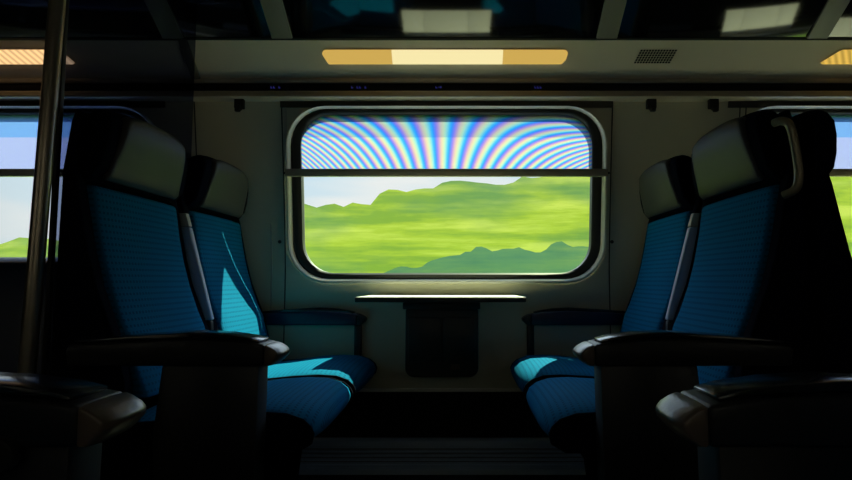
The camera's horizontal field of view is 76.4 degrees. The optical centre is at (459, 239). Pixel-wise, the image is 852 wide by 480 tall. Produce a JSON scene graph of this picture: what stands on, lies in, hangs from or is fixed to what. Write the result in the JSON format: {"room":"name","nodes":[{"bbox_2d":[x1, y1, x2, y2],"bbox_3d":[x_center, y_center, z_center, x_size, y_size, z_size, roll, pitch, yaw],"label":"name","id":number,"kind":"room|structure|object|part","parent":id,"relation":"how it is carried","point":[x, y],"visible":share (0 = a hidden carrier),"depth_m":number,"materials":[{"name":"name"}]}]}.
{"room":"transit interior","nodes":[
{"label":"transit interior","id":0,"kind":"room"},
{"bbox_2d":[300,392,583,461],"bbox_3d":[0.000,0.794,2.268,9.200,0.318,0.048,0,-4,0],"label":"floor","id":1,"kind":"structure","parent":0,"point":[368,414],"depth_m":2.25,"materials":[{"name":"black"}]},
{"bbox_2d":[298,475,586,479],"bbox_3d":[0.000,0.876,0.818,9.200,0.060,2.960,0,-4,0],"label":"floor","id":2,"kind":"structure","parent":0,"point":[300,477],"depth_m":2.15,"materials":[{"name":"black carpet"}]},
{"bbox_2d":[17,0,65,373],"bbox_3d":[-0.962,-0.111,1.242,0.081,1.971,0.034,0,-4,0],"label":"pole","id":3,"kind":"object","parent":2,"relation":"on","point":[52,60],"visible":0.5,"depth_m":1.23,"materials":[{"name":"silver metal"}]},
{"bbox_2d":[41,0,68,374],"bbox_3d":[-0.962,-0.050,1.591,0.010,1.900,0.635,0,-4,0],"label":"glass wall","id":4,"kind":"structure","parent":2,"relation":"on","point":[58,139],"depth_m":1.27,"materials":[{"name":"black"}]},
{"bbox_2d":[144,0,183,38],"bbox_3d":[-1.105,-0.903,1.919,0.080,0.231,0.350,0,-4,0],"label":"trim","id":5,"kind":"structure","parent":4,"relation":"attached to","point":[160,11],"depth_m":2.01,"materials":[{"name":"grey plastic"}]},
{"bbox_2d":[0,372,145,479],"bbox_3d":[-0.643,0.202,0.407,0.626,1.223,0.558,0,-4,0],"label":"seat","id":6,"kind":"object","parent":2,"relation":"on","point":[52,427],"visible":1,"depth_m":0.61,"materials":[{"name":"black"}]},
{"bbox_3d":[-0.503,0.235,0.592,0.037,0.037,0.012,0,-4,0],"label":"recline knob","id":7,"kind":"part","parent":6,"relation":"part of","materials":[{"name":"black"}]},
{"bbox_3d":[-0.554,0.531,0.617,0.228,0.598,0.062,0,-4,0],"label":"panel","id":8,"kind":"part","parent":6,"relation":"part of","materials":[{"name":"black plastic"}]},
{"bbox_3d":[-0.640,0.204,0.642,0.429,0.059,0.088,0,-4,0],"label":"armrest","id":9,"kind":"part","parent":6,"relation":"part of","materials":[{"name":"black plastic"}]},
{"bbox_2d":[0,257,150,479],"bbox_3d":[-2.230,0.485,1.784,2.340,0.862,0.270,0,-4,0],"label":"wall","id":10,"kind":"structure","parent":2,"relation":"on","point":[12,269],"depth_m":1.67,"materials":[{"name":"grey plastic"}]},
{"bbox_2d":[50,109,352,479],"bbox_3d":[-0.641,0.280,1.457,0.626,1.223,0.586,0,-4,0],"label":"seat","id":11,"kind":"object","parent":2,"relation":"on","point":[133,314],"visible":0.9,"depth_m":1.27,"materials":[{"name":"blue woven fabric"},{"name":"grey leather"},{"name":"dark plastic"}]},
{"bbox_3d":[-0.833,0.135,1.499,0.189,0.518,0.392,0,-4,0],"label":"backrest","id":12,"kind":"part","parent":11,"relation":"part of","materials":[{"name":"blue fabric"}]},
{"bbox_3d":[-0.638,0.247,1.210,0.429,0.059,0.088,0,-4,0],"label":"armrest","id":13,"kind":"part","parent":11,"relation":"part of","materials":[{"name":"black plastic"}]},
{"bbox_3d":[-0.858,0.108,1.752,0.123,0.300,0.024,0,-4,0],"label":"folded armrest","id":14,"kind":"part","parent":11,"relation":"part of","materials":[{"name":"grey plastic"}]},
{"bbox_3d":[-0.631,0.448,1.249,0.589,0.098,0.008,0,-4,0],"label":"cushion trim","id":15,"kind":"part","parent":11,"relation":"part of","materials":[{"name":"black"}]},
{"bbox_3d":[-0.552,0.573,1.186,0.228,0.598,0.062,0,-4,0],"label":"panel","id":16,"kind":"part","parent":11,"relation":"part of","materials":[{"name":"black plastic"}]},
{"bbox_2d":[138,377,349,436],"bbox_3d":[-0.557,0.451,1.476,0.458,0.101,0.444,0,-4,0],"label":"seat cushion","id":17,"kind":"object","parent":11,"relation":"on","point":[301,406],"depth_m":1.33,"materials":[{"name":"blue fabric"}]},
{"bbox_3d":[-0.631,0.481,1.701,0.589,0.098,0.008,0,-4,0],"label":"cushion trim","id":18,"kind":"part","parent":11,"relation":"part of","materials":[{"name":"blue fabric"}]},
{"bbox_2d":[176,155,376,479],"bbox_3d":[-0.641,0.322,2.015,0.626,1.223,0.528,0,-4,0],"label":"seat","id":19,"kind":"object","parent":2,"relation":"on","point":[214,196],"visible":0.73,"depth_m":1.94,"materials":[{"name":"blue woven fabric"},{"name":"grey leather"},{"name":"dark plastic"}]},
{"bbox_3d":[-0.833,0.172,1.996,0.189,0.518,0.392,0,-4,0],"label":"backrest","id":20,"kind":"part","parent":19,"relation":"part of","materials":[{"name":"blue fabric"}]},
{"bbox_3d":[-0.638,0.324,2.250,0.429,0.059,0.058,0,-4,0],"label":"armrest","id":21,"kind":"part","parent":19,"relation":"part of","materials":[{"name":"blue plastic"}]},
{"bbox_3d":[-0.631,0.484,1.746,0.589,0.098,0.008,0,-4,0],"label":"cushion trim","id":22,"kind":"part","parent":19,"relation":"part of","materials":[{"name":"black"}]},
{"bbox_2d":[268,355,375,392],"bbox_3d":[-0.557,0.488,1.972,0.458,0.101,0.444,0,-4,0],"label":"seat cushion","id":23,"kind":"object","parent":19,"relation":"on","point":[356,371],"depth_m":1.86,"materials":[{"name":"blue fabric"}]},
{"bbox_3d":[-0.631,0.518,2.197,0.589,0.098,0.008,0,-4,0],"label":"cushion trim","id":24,"kind":"part","parent":19,"relation":"part of","materials":[{"name":"blue fabric"}]},
{"bbox_2d":[299,438,585,474],"bbox_3d":[-0.066,0.883,2.207,3.000,0.132,0.060,0,-4,0],"label":"floor mat","id":25,"kind":"object","parent":2,"relation":"in","point":[320,447],"visible":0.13,"depth_m":2.20,"materials":[{"name":"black rubber"}]},
{"bbox_2d":[510,155,702,479],"bbox_3d":[0.509,0.322,2.015,0.626,1.223,0.528,0,-4,0],"label":"seat","id":26,"kind":"object","parent":2,"relation":"on","point":[668,196],"visible":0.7,"depth_m":1.95,"materials":[{"name":"blue fabric"},{"name":"grey leather"},{"name":"dark plastic"}]},
{"bbox_2d":[511,355,593,390],"bbox_3d":[0.425,0.488,1.972,0.458,0.101,0.444,0,-4,0],"label":"seat cushion","id":27,"kind":"object","parent":26,"relation":"on","point":[526,370],"depth_m":1.85,"materials":[{"name":"blue fabric"}]},
{"bbox_3d":[0.499,0.484,1.746,0.589,0.098,0.008,0,-4,0],"label":"cushion trim","id":28,"kind":"part","parent":26,"relation":"part of","materials":[{"name":"black"}]},
{"bbox_3d":[0.506,0.324,2.250,0.429,0.059,0.058,0,-4,0],"label":"armrest","id":29,"kind":"part","parent":26,"relation":"part of","materials":[{"name":"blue plastic"}]},
{"bbox_3d":[0.701,0.172,1.996,0.189,0.518,0.392,0,-4,0],"label":"backrest","id":30,"kind":"part","parent":26,"relation":"part of","materials":[{"name":"blue fabric"}]},
{"bbox_2d":[525,109,812,479],"bbox_3d":[0.509,0.280,1.457,0.626,1.223,0.586,0,-4,0],"label":"seat","id":31,"kind":"object","parent":2,"relation":"on","point":[738,306],"visible":0.87,"depth_m":1.27,"materials":[{"name":"blue fabric"}]},
{"bbox_3d":[0.499,0.481,1.701,0.589,0.098,0.008,0,-4,0],"label":"cushion trim","id":32,"kind":"part","parent":31,"relation":"part of","materials":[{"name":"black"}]},
{"bbox_2d":[526,377,595,435],"bbox_3d":[0.425,0.451,1.476,0.458,0.101,0.444,0,-4,0],"label":"seat cushion","id":33,"kind":"object","parent":31,"relation":"on","point":[561,406],"depth_m":1.34,"materials":[{"name":"blue fabric"}]},
{"bbox_3d":[0.499,0.448,1.249,0.589,0.098,0.008,0,-4,0],"label":"cushion trim","id":34,"kind":"part","parent":31,"relation":"part of","materials":[{"name":"black plastic"}]},
{"bbox_3d":[0.420,0.573,1.186,0.228,0.598,0.062,0,-4,0],"label":"panel","id":35,"kind":"part","parent":31,"relation":"part of","materials":[{"name":"black plastic"}]},
{"bbox_3d":[0.726,0.108,1.752,0.123,0.300,0.024,0,-4,0],"label":"folded armrest","id":36,"kind":"part","parent":31,"relation":"part of","materials":[{"name":"grey plastic"}]},
{"bbox_3d":[0.506,0.247,1.210,0.429,0.059,0.088,0,-4,0],"label":"armrest","id":37,"kind":"part","parent":31,"relation":"part of","materials":[{"name":"black plastic"}]},
{"bbox_3d":[0.701,0.135,1.499,0.189,0.518,0.392,0,-4,0],"label":"backrest","id":38,"kind":"part","parent":31,"relation":"part of","materials":[{"name":"blue fabric"}]},
{"bbox_3d":[0.775,-0.196,1.276,0.037,0.196,0.057,3,-5,-35],"label":"grab handle","id":39,"kind":"part","parent":31,"relation":"part of","materials":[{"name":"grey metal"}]},
{"bbox_2d":[655,371,851,479],"bbox_3d":[0.494,0.202,0.407,0.626,1.223,0.558,0,-4,0],"label":"armrest","id":40,"kind":"object","parent":2,"relation":"on","point":[791,425],"visible":1,"depth_m":0.61,"materials":[{"name":"black"}]},
{"bbox_3d":[0.491,0.204,0.642,0.429,0.059,0.088,0,-4,0],"label":"armrest","id":41,"kind":"part","parent":40,"relation":"part of","materials":[{"name":"black plastic"}]},
{"bbox_3d":[0.405,0.531,0.617,0.228,0.598,0.062,0,-4,0],"label":"panel","id":42,"kind":"part","parent":40,"relation":"part of","materials":[{"name":"black plastic"}]},
{"bbox_2d":[793,109,851,373],"bbox_3d":[1.159,0.282,1.488,0.626,1.223,0.467,0,-4,0],"label":"seat","id":43,"kind":"object","parent":2,"relation":"on","point":[829,258],"visible":0.3,"depth_m":1.28,"materials":[{"name":"black"}]},
{"bbox_2d":[131,102,761,387],"bbox_3d":[0.000,0.160,2.259,9.200,1.620,0.162,0,-4,0],"label":"wall","id":44,"kind":"structure","parent":0,"point":[249,139],"depth_m":2.28,"materials":[{"name":"grey plastic"}]},
{"bbox_2d":[0,49,75,64],"bbox_3d":[-2.053,-0.729,2.149,1.023,0.047,0.050,0,-4,0],"label":"ceiling light","id":45,"kind":"object","parent":44,"relation":"attached to","point":[7,56],"visible":0.55,"depth_m":2.15,"materials":[{"name":"yellow plastic"}]},
{"bbox_2d":[0,115,150,176],"bbox_3d":[-1.916,-0.398,2.276,1.360,0.271,0.047,0,-4,0],"label":"roller blind","id":46,"kind":"object","parent":44,"relation":"attached to","point":[18,133],"visible":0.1,"depth_m":2.28,"materials":[{"name":"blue fabric"}]},
{"bbox_2d":[0,101,164,125],"bbox_3d":[-1.916,-0.196,2.281,1.380,0.758,0.170,0,-4,0],"label":"window","id":47,"kind":"structure","parent":44,"relation":"in","point":[6,107],"depth_m":2.24,"materials":[{"name":"grey plastic"}]},
{"bbox_3d":[-1.916,-0.565,2.242,1.380,0.028,0.013,0,-4,0],"label":"recess panel","id":48,"kind":"part","parent":47,"relation":"part of","materials":[{"name":"grey plastic"}]},
{"bbox_2d":[0,40,191,78],"bbox_3d":[-2.835,-0.723,2.163,3.530,0.124,0.137,0,-4,0],"label":"trim","id":49,"kind":"structure","parent":44,"relation":"attached to","point":[94,59],"depth_m":2.17,"materials":[{"name":"grey plastic"}]},
{"bbox_2d":[178,40,200,78],"bbox_3d":[-1.079,-0.719,2.153,0.033,0.124,0.133,0,-4,0],"label":"trim","id":50,"kind":"structure","parent":44,"relation":"attached to","point":[184,45],"depth_m":2.15,"materials":[{"name":"grey plastic"}]},
{"bbox_2d":[193,102,196,154],"bbox_3d":[-1.105,0.020,2.253,0.004,1.190,0.111,0,-4,0],"label":"trim","id":51,"kind":"structure","parent":44,"relation":"attached to","point":[193,102],"depth_m":2.25,"materials":[{"name":"grey plastic"}]},
{"bbox_2d":[234,99,244,111],"bbox_3d":[-0.905,-0.550,2.209,0.038,0.058,0.040,0,-4,0],"label":"coat hook","id":52,"kind":"object","parent":44,"relation":"attached to","point":[239,104],"visible":1,"depth_m":2.21,"materials":[{"name":"black plastic"}]},
{"bbox_2d":[270,224,272,309],"bbox_3d":[-0.800,0.132,2.282,0.006,0.400,0.031,0,-4,0],"label":"trim","id":53,"kind":"structure","parent":44,"relation":"attached to","point":[270,224],"depth_m":2.29,"materials":[{"name":"beige plastic"}]},
{"bbox_2d":[268,84,287,90],"bbox_3d":[-0.745,-0.625,2.211,0.084,0.028,0.003,0,-4,0],"label":"display","id":54,"kind":"object","parent":44,"relation":"attached to","point":[271,87],"visible":1,"depth_m":2.21,"materials":[{"name":"black"}]},
{"bbox_2d":[281,108,285,359],"bbox_3d":[-0.742,0.020,2.253,0.004,1.190,0.111,0,-4,0],"label":"trim","id":55,"kind":"structure","parent":44,"relation":"attached to","point":[281,108],"depth_m":2.28,"materials":[{"name":"grey"}]},
{"bbox_2d":[283,107,286,160],"bbox_3d":[-0.729,-0.454,2.255,0.013,0.245,0.045,0,-4,0],"label":"trim","id":56,"kind":"structure","parent":44,"relation":"attached to","point":[284,108],"depth_m":2.25,"materials":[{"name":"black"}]},
{"bbox_2d":[348,84,368,90],"bbox_3d":[-0.415,-0.625,2.211,0.084,0.028,0.003,0,-4,0],"label":"display","id":57,"kind":"object","parent":44,"relation":"attached to","point":[351,87],"visible":1,"depth_m":2.21,"materials":[{"name":"black"}]},
{"bbox_2d":[0,91,851,101],"bbox_3d":[0.000,-0.592,2.217,9.200,0.031,0.065,0,-4,0],"label":"trim","id":58,"kind":"structure","parent":44,"relation":"attached to","point":[167,96],"depth_m":2.20,"materials":[{"name":"beige plastic"}]},
{"bbox_2d":[0,83,851,90],"bbox_3d":[0.000,-0.624,2.232,9.200,0.036,0.040,0,-4,0],"label":"trim","id":59,"kind":"structure","parent":44,"relation":"attached to","point":[3,86],"depth_m":2.21,"materials":[{"name":"black"}]},
{"bbox_2d":[0,79,851,82],"bbox_3d":[0.000,-0.650,2.229,9.200,0.018,0.050,0,-4,0],"label":"trim","id":60,"kind":"structure","parent":44,"relation":"attached to","point":[1,80],"depth_m":2.20,"materials":[{"name":"beige"}]},
{"bbox_2d":[0,37,851,39],"bbox_3d":[0.000,-0.785,2.092,9.200,0.018,0.020,0,-4,0],"label":"trim","id":61,"kind":"structure","parent":44,"relation":"attached to","point":[1,38],"depth_m":2.08,"materials":[{"name":"black plastic"}]},
{"bbox_2d":[355,295,525,308],"bbox_3d":[-0.072,0.246,2.132,0.632,0.050,0.288,0,-4,0],"label":"table","id":62,"kind":"object","parent":44,"relation":"attached to","point":[410,301],"visible":1,"depth_m":1.99,"materials":[{"name":"white plastic"}]},
{"bbox_2d":[405,309,477,376],"bbox_3d":[-0.072,0.411,2.200,0.290,0.272,0.131,0,-4,0],"label":"litter bin","id":63,"kind":"object","parent":62,"relation":"hanging from","point":[438,342],"visible":0.81,"depth_m":2.14,"materials":[{"name":"black plastic"}]},
{"bbox_3d":[-0.141,0.395,2.139,0.126,0.175,0.007,0,-4,0],"label":"lid","id":64,"kind":"part","parent":63,"relation":"part of","materials":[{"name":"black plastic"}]},
{"bbox_3d":[-0.003,0.395,2.139,0.126,0.175,0.007,0,-4,0],"label":"lid","id":65,"kind":"part","parent":63,"relation":"part of","materials":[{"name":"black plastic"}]},
{"bbox_2d":[358,388,522,391],"bbox_3d":[0.000,0.627,2.259,9.200,0.014,0.022,0,-4,0],"label":"baseboard","id":66,"kind":"structure","parent":44,"relation":"attached to","point":[362,389],"depth_m":2.25,"materials":[{"name":"grey plastic"}]},
{"bbox_2d":[433,84,452,90],"bbox_3d":[-0.070,-0.625,2.211,0.084,0.028,0.003,0,-4,0],"label":"display","id":67,"kind":"object","parent":44,"relation":"attached to","point":[436,87],"visible":1,"depth_m":2.21,"materials":[{"name":"black"}]},
{"bbox_2d":[321,49,568,64],"bbox_3d":[-0.059,-0.729,2.149,0.979,0.047,0.050,0,-4,0],"label":"ceiling light","id":68,"kind":"object","parent":44,"relation":"attached to","point":[331,56],"visible":1,"depth_m":2.14,"materials":[{"name":"yellow plastic"}]},
{"bbox_2d":[280,101,612,283],"bbox_3d":[-0.056,-0.196,2.281,1.380,0.758,0.170,0,-4,0],"label":"window","id":69,"kind":"structure","parent":44,"relation":"in","point":[297,251],"depth_m":2.27,"materials":[{"name":"grey plastic"}]},
{"bbox_2d":[283,115,609,176],"bbox_3d":[-0.056,-0.398,2.276,1.360,0.271,0.047,0,-4,0],"label":"roller blind","id":70,"kind":"object","parent":69,"relation":"attached to","point":[332,145],"visible":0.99,"depth_m":2.28,"materials":[{"name":"iridescent striped cloth"},{"name":"aluminium"}]},
{"bbox_3d":[-0.056,-0.565,2.242,1.380,0.028,0.013,0,-4,0],"label":"recess panel","id":71,"kind":"part","parent":69,"relation":"part of","materials":[{"name":"grey plastic"}]},
{"bbox_2d":[188,40,851,78],"bbox_3d":[1.760,-0.719,2.163,5.680,0.124,0.137,0,-4,0],"label":"ceiling panel","id":72,"kind":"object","parent":44,"relation":"attached to","point":[214,59],"depth_m":2.16,"materials":[{"name":"grey plastic"}]},
{"bbox_2d":[531,84,551,90],"bbox_3d":[0.335,-0.625,2.211,0.084,0.028,0.003,0,-4,0],"label":"display","id":73,"kind":"object","parent":44,"relation":"attached to","point":[535,87],"visible":1,"depth_m":2.21,"materials":[{"name":"black"}]},
{"bbox_2d":[609,108,612,333],"bbox_3d":[0.634,0.020,2.253,0.004,1.190,0.111,0,-4,0],"label":"trim","id":74,"kind":"structure","parent":44,"relation":"attached to","point":[612,108],"depth_m":2.28,"materials":[{"name":"grey"}]},
{"bbox_2d":[646,99,656,111],"bbox_3d":[0.785,-0.550,2.209,0.038,0.058,0.040,0,-4,0],"label":"coat hook","id":75,"kind":"object","parent":44,"relation":"attached to","point":[651,104],"visible":1,"depth_m":2.21,"materials":[{"name":"black plastic"}]},
{"bbox_2d":[632,49,678,63],"bbox_3d":[0.777,-0.731,2.149,0.175,0.042,0.046,0,-4,0],"label":"air vent","id":76,"kind":"object","parent":44,"relation":"attached to","point":[643,56],"visible":1,"depth_m":2.15,"materials":[{"name":"black metal"}]},
{"bbox_2d":[708,99,718,111],"bbox_3d":[1.040,-0.550,2.209,0.038,0.058,0.040,0,-4,0],"label":"coat hook","id":77,"kind":"object","parent":44,"relation":"attached to","point":[713,104],"visible":1,"depth_m":2.21,"materials":[{"name":"black plastic"}]},
{"bbox_2d":[728,101,851,114],"bbox_3d":[1.804,-0.196,2.281,1.380,0.758,0.170,0,-4,0],"label":"window","id":78,"kind":"structure","parent":44,"relation":"in","point":[795,107],"depth_m":2.24,"materials":[{"name":"grey plastic"}]},
{"bbox_3d":[1.804,-0.565,2.242,1.380,0.028,0.013,0,-4,0],"label":"recess panel","id":79,"kind":"part","parent":78,"relation":"part of","materials":[{"name":"grey plastic"}]},
{"bbox_2d":[792,115,851,176],"bbox_3d":[1.804,-0.398,2.276,1.360,0.271,0.047,0,-4,0],"label":"roller blind","id":80,"kind":"object","parent":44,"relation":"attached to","point":[842,167],"visible":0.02,"depth_m":2.28,"materials":[{"name":"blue fabric"}]},
{"bbox_2d":[819,49,851,64],"bbox_3d":[1.972,-0.729,2.149,1.063,0.047,0.050,0,-4,0],"label":"ceiling light","id":81,"kind":"object","parent":44,"relation":"attached to","point":[842,56],"visible":1,"depth_m":2.15,"materials":[{"name":"yellow plastic"}]},
{"bbox_3d":[0.000,-0.915,1.927,9.200,0.223,0.348,0,-4,0],"label":"ceiling","id":82,"kind":"structure","parent":0,"visible":0},
{"bbox_2d":[167,0,270,36],"bbox_3d":[-0.895,-0.906,1.919,0.364,0.225,0.344,0,-4,0],"label":"panel","id":83,"kind":"object","parent":82,"relation":"attached to","point":[194,18],"visible":1,"depth_m":2.02,"materials":[{"name":"black"}]},
{"bbox_2d":[260,0,292,38],"bbox_3d":[-0.685,-0.903,1.919,0.080,0.231,0.350,0,-4,0],"label":"trim","id":84,"kind":"structure","parent":82,"relation":"attached to","point":[274,10],"depth_m":2.01,"materials":[{"name":"grey plastic"}]},
{"bbox_2d":[282,0,604,36],"bbox_3d":[-0.060,-0.906,1.919,1.194,0.225,0.344,0,-4,0],"label":"panel","id":85,"kind":"object","parent":82,"relation":"attached to","point":[306,18],"visible":1,"depth_m":2.02,"materials":[{"name":"black"}]},
{"bbox_2d":[596,0,626,38],"bbox_3d":[0.565,-0.903,1.919,0.080,0.231,0.350,0,-4,0],"label":"trim","id":86,"kind":"structure","parent":82,"relation":"attached to","point":[613,10],"depth_m":2.01,"materials":[{"name":"grey plastic"}]},
{"bbox_2d":[618,0,827,36],"bbox_3d":[0.970,-0.906,1.919,0.754,0.225,0.344,0,-4,0],"label":"panel","id":87,"kind":"object","parent":82,"relation":"attached to","point":[641,18],"visible":1,"depth_m":2.02,"materials":[{"name":"black"}]},
{"bbox_2d":[806,0,849,38],"bbox_3d":[1.375,-0.903,1.919,0.080,0.231,0.350,0,-4,0],"label":"trim","id":88,"kind":"structure","parent":82,"relation":"attached to","point":[832,11],"depth_m":2.01,"materials":[{"name":"grey plastic"}]},
{"bbox_2d":[829,0,851,36],"bbox_3d":[1.988,-0.906,1.919,1.169,0.225,0.344,0,-4,0],"label":"panel","id":89,"kind":"object","parent":82,"relation":"attached to","point":[843,28],"visible":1,"depth_m":2.04,"materials":[{"name":"black"}]},
{"label":"outside","id":90,"kind":"structure","parent":0,"visible":0},
{"label":"ground","id":91,"kind":"structure","parent":90,"visible":0},
{"bbox_2d":[0,177,851,272],"bbox_3d":[-4.000,0.921,13.279,40.002,6.893,2.926,0,-4,0],"label":"hill","id":92,"kind":"structure","parent":91,"relation":"on","point":[415,228],"depth_m":13.04,"materials":[{"name":"green plant"}]},
{"bbox_2d":[385,241,588,272],"bbox_3d":[1.300,2.019,8.581,7.800,4.007,1.940,0,-4,0],"label":"hedgerow","id":93,"kind":"object","parent":91,"relation":"on","point":[559,257],"visible":0.05,"depth_m":8.62,"materials":[{"name":"green plant"}]}
]}

